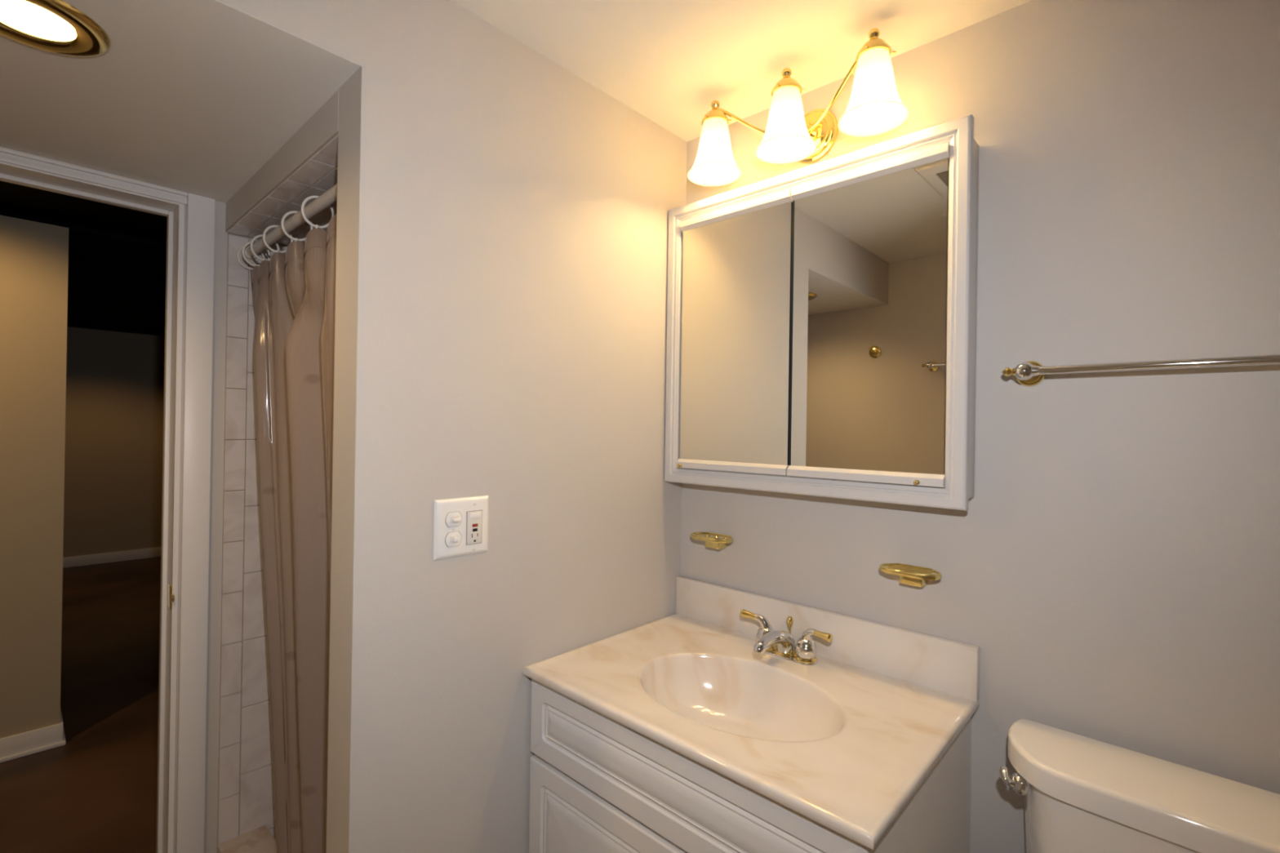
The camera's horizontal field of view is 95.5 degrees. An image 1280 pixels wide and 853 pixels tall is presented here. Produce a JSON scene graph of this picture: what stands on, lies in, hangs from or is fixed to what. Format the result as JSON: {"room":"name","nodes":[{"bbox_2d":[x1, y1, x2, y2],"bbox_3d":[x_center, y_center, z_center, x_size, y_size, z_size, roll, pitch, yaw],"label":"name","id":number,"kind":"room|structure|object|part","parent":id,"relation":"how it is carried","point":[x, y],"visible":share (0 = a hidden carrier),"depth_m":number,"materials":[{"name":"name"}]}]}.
{"room":"bathroom","nodes":[
{"label":"bathroom","id":0,"kind":"room"},
{"bbox_2d":[0,214,68,738],"bbox_3d":[-3.520,0.220,1.406,0.470,2.089,3.004,1,0,43],"label":"wall","id":1,"kind":"structure","parent":0,"point":[34,255],"depth_m":2.28,"materials":[{"name":"beige paint"}]},
{"bbox_2d":[0,708,66,763],"bbox_3d":[-3.488,1.221,1.439,0.492,0.088,2.922,1,0,43],"label":"baseboard","id":2,"kind":"structure","parent":1,"relation":"attached to","point":[34,741],"depth_m":2.28,"materials":[{"name":"white paint"}]},
{"bbox_2d":[0,556,160,852],"bbox_3d":[-3.356,1.323,3.550,5.416,0.100,6.400,1,0,43],"label":"floor","id":3,"kind":"structure","parent":0,"point":[95,792],"depth_m":2.41,"materials":[{"name":"brown wood"}]},
{"bbox_2d":[0,180,167,336],"bbox_3d":[-3.322,-0.897,3.556,5.416,0.160,6.400,1,0,43],"label":"ceiling","id":4,"kind":"structure","parent":0,"point":[117,255],"depth_m":2.79,"materials":[{"name":"black paint"}]},
{"bbox_2d":[62,326,164,557],"bbox_3d":[-5.123,0.182,5.207,0.150,2.134,6.400,1,0,43],"label":"wall","id":5,"kind":"structure","parent":0,"point":[113,499],"depth_m":5.37,"materials":[{"name":"beige paint"}]},
{"bbox_2d":[62,546,161,568],"bbox_3d":[-5.082,1.204,5.144,0.014,0.092,6.190,1,0,43],"label":"baseboard","id":6,"kind":"structure","parent":5,"relation":"attached to","point":[99,558],"depth_m":5.35,"materials":[{"name":"white paint"}]},
{"bbox_2d":[0,0,361,203],"bbox_3d":[-1.180,-0.711,1.089,1.084,0.120,0.850,1,0,43],"label":"ceiling","id":7,"kind":"structure","parent":0,"point":[191,96],"depth_m":1.13,"materials":[{"name":"white paint"}]},
{"bbox_2d":[0,0,111,57],"bbox_3d":[-0.966,-0.643,0.918,0.193,0.010,0.193,1,0,43],"label":"recessed light","id":8,"kind":"object","parent":7,"relation":"in","point":[54,26],"visible":1,"depth_m":0.94,"materials":[{"name":"gold metal"}]},
{"bbox_2d":[173,200,287,852],"bbox_3d":[-1.234,0.170,1.756,0.115,2.260,1.776,1,0,43],"label":"wall","id":9,"kind":"structure","parent":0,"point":[220,235],"depth_m":1.68,"materials":[{"name":"grey paint"}]},
{"bbox_2d":[0,146,215,852],"bbox_3d":[-1.555,0.320,1.401,0.133,1.950,0.821,1,0,43],"label":"door frame","id":10,"kind":"structure","parent":9,"relation":"attached to","point":[18,167],"depth_m":1.63,"materials":[{"name":"white paint"}]},
{"bbox_3d":[-1.519,-0.639,1.341,0.015,0.032,0.758,1,0,43],"label":"head casing","id":11,"kind":"part","parent":10,"relation":"part of","materials":[{"name":"white paint"}]},
{"bbox_3d":[-1.308,0.475,1.620,0.064,0.064,0.006,1,0,43],"label":"strike plate","id":12,"kind":"part","parent":10,"relation":"part of","materials":[{"name":"gold metal"}]},
{"bbox_3d":[-1.255,0.325,1.639,0.015,1.950,0.062,1,0,43],"label":"casing","id":13,"kind":"part","parent":10,"relation":"part of","materials":[{"name":"white paint"}]},
{"bbox_2d":[217,825,276,852],"bbox_3d":[-0.603,1.266,1.730,0.851,0.088,0.917,1,0,43],"label":"floor","id":14,"kind":"structure","parent":0,"point":[260,840],"depth_m":1.69,"materials":[{"name":"tile"}]},
{"bbox_2d":[217,232,288,846],"bbox_3d":[-0.902,0.374,2.027,0.007,1.865,0.920,1,0,43],"label":"wall","id":15,"kind":"structure","parent":0,"point":[246,784],"depth_m":1.72,"materials":[{"name":"beige tile"}]},
{"bbox_2d":[238,183,337,262],"bbox_3d":[-0.852,-0.510,1.440,0.848,0.056,0.056,1,0,43],"label":"shower rod","id":16,"kind":"object","parent":15,"relation":"attached to","point":[329,197],"visible":0.39,"depth_m":1.43,"materials":[{"name":"white metal"}]},
{"bbox_2d":[236,244,265,270],"bbox_3d":[-1.147,-0.498,1.714,0.019,0.073,0.071,1,0,43],"label":"curtain ring","id":17,"kind":"object","parent":16,"relation":"hanging from","point":[240,249],"visible":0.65,"depth_m":1.70,"materials":[{"name":"beige plastic"}]},
{"bbox_2d":[241,240,270,266],"bbox_3d":[-1.107,-0.497,1.676,0.019,0.073,0.071,1,0,43],"label":"curtain ring","id":18,"kind":"object","parent":16,"relation":"hanging from","point":[255,242],"visible":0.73,"depth_m":1.66,"materials":[{"name":"beige plastic"}]},
{"bbox_2d":[249,234,279,261],"bbox_3d":[-1.044,-0.496,1.618,0.019,0.073,0.071,1,0,43],"label":"curtain ring","id":19,"kind":"object","parent":16,"relation":"hanging from","point":[254,238],"visible":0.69,"depth_m":1.60,"materials":[{"name":"beige plastic"}]},
{"bbox_2d":[262,224,293,253],"bbox_3d":[-0.959,-0.495,1.539,0.019,0.073,0.071,1,0,43],"label":"curtain ring","id":20,"kind":"object","parent":16,"relation":"hanging from","point":[267,228],"visible":0.75,"depth_m":1.52,"materials":[{"name":"beige plastic"}]},
{"bbox_2d":[250,213,337,852],"bbox_3d":[-0.837,0.361,1.455,0.822,1.640,0.131,1,0,43],"label":"shower curtain","id":21,"kind":"object","parent":16,"relation":"hanging from","point":[294,292],"visible":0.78,"depth_m":1.39,"materials":[{"name":"fabric"}]},
{"bbox_2d":[280,210,313,241],"bbox_3d":[-0.847,-0.494,1.435,0.019,0.073,0.071,1,0,43],"label":"curtain ring","id":22,"kind":"object","parent":16,"relation":"hanging from","point":[286,214],"visible":0.79,"depth_m":1.42,"materials":[{"name":"beige plastic"}]},
{"bbox_2d":[301,195,334,228],"bbox_3d":[-0.741,-0.492,1.337,0.019,0.073,0.071,1,0,43],"label":"curtain ring","id":23,"kind":"object","parent":16,"relation":"hanging from","point":[316,226],"visible":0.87,"depth_m":1.32,"materials":[{"name":"beige plastic"}]},
{"bbox_2d":[225,131,337,245],"bbox_3d":[-0.576,-0.557,1.737,0.862,0.008,0.925,1,0,43],"label":"ceiling","id":24,"kind":"structure","parent":0,"point":[317,173],"depth_m":1.42,"materials":[{"name":"beige tile"}]},
{"bbox_2d":[225,88,338,230],"bbox_3d":[-0.574,-0.696,1.737,0.863,0.269,0.926,1,0,43],"label":"wall header","id":25,"kind":"structure","parent":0,"point":[322,125],"depth_m":1.31,"materials":[{"name":"grey paint"}]},
{"bbox_2d":[217,0,686,852],"bbox_3d":[-0.520,0.180,1.094,0.107,2.260,1.776,1,0,43],"label":"wall","id":26,"kind":"structure","parent":0,"point":[502,221],"depth_m":1.21,"materials":[{"name":"grey paint"}]},
{"bbox_2d":[433,495,488,560],"bbox_3d":[-0.358,0.205,1.179,0.016,0.118,0.122,1,0,43],"label":"switch plate","id":27,"kind":"object","parent":26,"relation":"attached to","point":[460,525],"visible":1,"depth_m":1.18,"materials":[{"name":"white plastic"}]},
{"bbox_2d":[445,531,461,546],"bbox_3d":[-0.374,0.226,1.164,0.003,0.028,0.034,1,0,43],"label":"switch","id":28,"kind":"object","parent":27,"relation":"attached to","point":[453,539],"depth_m":1.16,"materials":[{"name":"beige plastic"}]},
{"bbox_2d":[445,511,462,527],"bbox_3d":[-0.373,0.186,1.164,0.003,0.028,0.034,1,0,43],"label":"switch","id":29,"kind":"object","parent":27,"relation":"attached to","point":[453,519],"depth_m":1.16,"materials":[{"name":"beige plastic"}]},
{"bbox_2d":[466,510,482,545],"bbox_3d":[-0.342,0.208,1.199,0.001,0.069,0.037,1,0,43],"label":"outlet","id":30,"kind":"object","parent":27,"relation":"attached to","point":[473,517],"depth_m":1.20,"materials":[{"name":"white plastic"}]},
{"bbox_2d":[451,0,1031,142],"bbox_3d":[0.397,-0.889,0.262,2.350,0.100,1.976,1,0,43],"label":"ceiling","id":31,"kind":"structure","parent":0,"point":[667,61],"depth_m":1.26,"materials":[{"name":"white paint"}]},
{"bbox_2d":[680,0,1279,852],"bbox_3d":[0.620,0.198,1.315,3.434,2.260,0.100,1,0,43],"label":"wall","id":32,"kind":"structure","parent":0,"point":[1112,566],"depth_m":1.05,"materials":[{"name":"grey paint"}]},
{"bbox_2d":[690,532,733,549],"bbox_3d":[0.197,0.315,1.587,0.131,0.036,0.072,1,0,43],"label":"soap dish","id":33,"kind":"object","parent":32,"relation":"attached to","point":[713,540],"visible":1,"depth_m":1.58,"materials":[{"name":"gold metal"}]},
{"bbox_2d":[687,27,909,186],"bbox_3d":[0.360,-0.728,1.362,0.535,0.189,0.208,1,0,43],"label":"vanity light","id":34,"kind":"object","parent":32,"relation":"attached to","point":[875,107],"visible":1,"depth_m":1.31,"materials":[{"name":"white glass"}]},
{"bbox_3d":[0.189,-0.704,1.471,0.136,0.135,0.136,1,0,43],"label":"lamp shade","id":35,"kind":"part","parent":34,"relation":"part of","materials":[{"name":"white glass"}]},
{"bbox_3d":[0.189,-0.670,1.471,0.042,0.042,0.042,1,0,43],"label":"light bulb","id":36,"kind":"part","parent":34,"relation":"part of","materials":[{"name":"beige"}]},
{"bbox_3d":[0.293,-0.753,1.431,0.218,0.106,0.016,1,0,19],"label":"arm","id":37,"kind":"part","parent":34,"relation":"part of","materials":[{"name":"gold metal"}]},
{"bbox_3d":[0.336,-0.702,1.335,0.136,0.135,0.136,1,0,43],"label":"lamp shade","id":38,"kind":"part","parent":34,"relation":"part of","materials":[{"name":"white glass"}]},
{"bbox_3d":[0.335,-0.668,1.335,0.042,0.042,0.042,1,0,43],"label":"light bulb","id":39,"kind":"part","parent":34,"relation":"part of","materials":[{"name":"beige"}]},
{"bbox_3d":[0.421,-0.717,1.428,0.129,0.129,0.027,1,0,43],"label":"wall plate","id":40,"kind":"part","parent":34,"relation":"part of","materials":[{"name":"gold metal"}]},
{"bbox_3d":[0.435,-0.751,1.300,0.016,0.106,0.218,1,0,-23],"label":"arm","id":41,"kind":"part","parent":34,"relation":"part of","materials":[{"name":"gold metal"}]},
{"bbox_3d":[0.481,-0.666,1.200,0.042,0.042,0.042,1,0,43],"label":"light bulb","id":42,"kind":"part","parent":34,"relation":"part of","materials":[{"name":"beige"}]},
{"bbox_3d":[0.482,-0.700,1.200,0.136,0.135,0.136,1,0,43],"label":"lamp shade","id":43,"kind":"part","parent":34,"relation":"part of","materials":[{"name":"white glass"}]},
{"bbox_2d":[664,114,979,511],"bbox_3d":[0.378,-0.225,1.410,0.766,0.770,0.100,1,0,43],"label":"upper cabinet","id":44,"kind":"object","parent":32,"relation":"attached to","point":[822,317],"visible":1,"depth_m":1.31,"materials":[{"name":"white wood"}]},
{"bbox_3d":[0.229,0.104,1.503,0.336,0.024,0.017,1,0,43],"label":"rail","id":45,"kind":"part","parent":44,"relation":"part of","materials":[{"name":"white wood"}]},
{"bbox_3d":[0.238,-0.229,1.508,0.331,0.658,0.004,1,0,43],"label":"mirror door","id":46,"kind":"part","parent":44,"relation":"part of","materials":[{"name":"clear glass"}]},
{"bbox_3d":[0.239,-0.555,1.504,0.336,0.024,0.017,1,0,43],"label":"rail","id":47,"kind":"part","parent":44,"relation":"part of","materials":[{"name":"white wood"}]},
{"bbox_3d":[0.480,0.107,1.270,0.340,0.024,0.017,1,0,43],"label":"rail","id":48,"kind":"part","parent":44,"relation":"part of","materials":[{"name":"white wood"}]},
{"bbox_3d":[0.489,-0.225,1.276,0.336,0.658,0.004,1,0,43],"label":"mirror door","id":49,"kind":"part","parent":44,"relation":"part of","materials":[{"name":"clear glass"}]},
{"bbox_3d":[0.490,-0.551,1.272,0.340,0.024,0.017,1,0,43],"label":"rail","id":50,"kind":"part","parent":44,"relation":"part of","materials":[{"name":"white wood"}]},
{"bbox_3d":[0.560,0.113,1.176,0.010,0.010,0.012,1,0,43],"label":"knob","id":51,"kind":"part","parent":44,"relation":"part of","materials":[{"name":"gold metal"}]},
{"bbox_2d":[675,575,979,702],"bbox_3d":[0.396,0.496,1.435,0.779,0.109,0.021,1,0,43],"label":"backsplash","id":52,"kind":"structure","parent":32,"relation":"attached to","point":[948,666],"depth_m":1.33,"materials":[{"name":"stone"}]},
{"bbox_2d":[879,563,942,586],"bbox_3d":[0.575,0.320,1.237,0.126,0.036,0.072,1,0,43],"label":"soap dish","id":53,"kind":"object","parent":32,"relation":"attached to","point":[914,575],"visible":1,"depth_m":1.23,"materials":[{"name":"gold metal"}]},
{"bbox_2d":[1001,354,1279,386],"bbox_3d":[0.954,-0.100,0.891,0.682,0.049,0.076,1,0,43],"label":"towel bar","id":54,"kind":"object","parent":32,"relation":"attached to","point":[1030,373],"visible":1,"depth_m":0.98,"materials":[{"name":"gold metal"}]},
{"bbox_3d":[0.729,-0.103,1.092,0.038,0.033,0.066,1,0,43],"label":"post","id":55,"kind":"part","parent":54,"relation":"part of","materials":[{"name":"silver metal"}]},
{"bbox_3d":[0.939,-0.100,0.875,0.580,0.015,0.015,1,0,43],"label":"rod","id":56,"kind":"part","parent":54,"relation":"part of","materials":[{"name":"silver metal"}]},
{"bbox_3d":[-0.035,1.366,0.624,3.434,0.100,1.976,1,0,43],"label":"floor","id":57,"kind":"structure","parent":0,"visible":0},
{"bbox_2d":[528,679,971,852],"bbox_3d":[0.210,0.942,1.245,0.758,0.760,0.540,1,0,43],"label":"vanity cabinet","id":58,"kind":"object","parent":57,"relation":"on","point":[598,784],"visible":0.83,"depth_m":1.08,"materials":[{"name":"white wood"}]},
{"bbox_3d":[-0.060,0.979,1.139,0.505,0.466,0.018,1,0,43],"label":"door","id":59,"kind":"part","parent":58,"relation":"part of","materials":[{"name":"white wood"}]},
{"bbox_2d":[522,575,979,849],"bbox_3d":[0.213,0.554,1.238,0.779,0.232,0.558,1,0,43],"label":"vanity sink","id":60,"kind":"object","parent":58,"relation":"in","point":[844,741],"visible":0.98,"depth_m":1.22,"materials":[{"name":"stone"}]},
{"bbox_2d":[740,608,832,666],"bbox_3d":[0.340,0.503,1.384,0.179,0.088,0.179,1,0,-3],"label":"faucet","id":61,"kind":"object","parent":60,"relation":"on","point":[778,643],"visible":1,"depth_m":1.35,"materials":[{"name":"silver metal"}]},
{"bbox_3d":[0.273,0.470,1.452,0.044,0.020,0.019,1,0,34],"label":"lever","id":62,"kind":"part","parent":61,"relation":"part of","materials":[{"name":"gold metal"}]},
{"bbox_3d":[0.309,0.500,1.428,0.052,0.070,0.049,1,0,43],"label":"handle","id":63,"kind":"part","parent":61,"relation":"part of","materials":[{"name":"silver metal"}]},
{"bbox_3d":[0.311,0.506,1.350,0.045,0.062,0.157,1,0,43],"label":"spout","id":64,"kind":"part","parent":61,"relation":"part of","materials":[{"name":"silver metal"}]},
{"bbox_3d":[0.363,0.488,1.406,0.016,0.058,0.016,1,0,43],"label":"lift rod","id":65,"kind":"part","parent":61,"relation":"part of","materials":[{"name":"gold metal"}]},
{"bbox_3d":[0.348,0.545,1.391,0.157,0.004,0.053,1,0,43],"label":"plate","id":66,"kind":"part","parent":61,"relation":"part of","materials":[{"name":"gold metal"}]},
{"bbox_3d":[0.389,0.501,1.355,0.052,0.070,0.049,1,0,43],"label":"handle","id":67,"kind":"part","parent":61,"relation":"part of","materials":[{"name":"silver metal"}]},
{"bbox_3d":[0.416,0.475,1.319,0.019,0.019,0.044,1,0,-40],"label":"lever","id":68,"kind":"part","parent":61,"relation":"part of","materials":[{"name":"gold metal"}]},
{"bbox_2d":[999,719,1279,852],"bbox_3d":[0.653,0.938,0.698,0.479,0.778,0.690,1,0,43],"label":"toilet","id":69,"kind":"object","parent":57,"relation":"on","point":[1082,794],"visible":1,"depth_m":0.90,"materials":[{"name":"white ceramic"}]},
{"bbox_3d":[0.637,0.608,1.012,0.017,0.023,0.035,1,0,15],"label":"lever","id":70,"kind":"part","parent":69,"relation":"part of","materials":[{"name":"silver metal"}]},
{"bbox_3d":[0.650,0.614,0.998,0.019,0.033,0.033,1,0,12],"label":"flush handle","id":71,"kind":"part","parent":69,"relation":"part of","materials":[{"name":"silver metal"}]},
{"bbox_3d":[0.833,0.770,0.887,0.450,0.350,0.165,1,0,43],"label":"tank","id":72,"kind":"part","parent":69,"relation":"part of","materials":[{"name":"white ceramic"}]}
]}

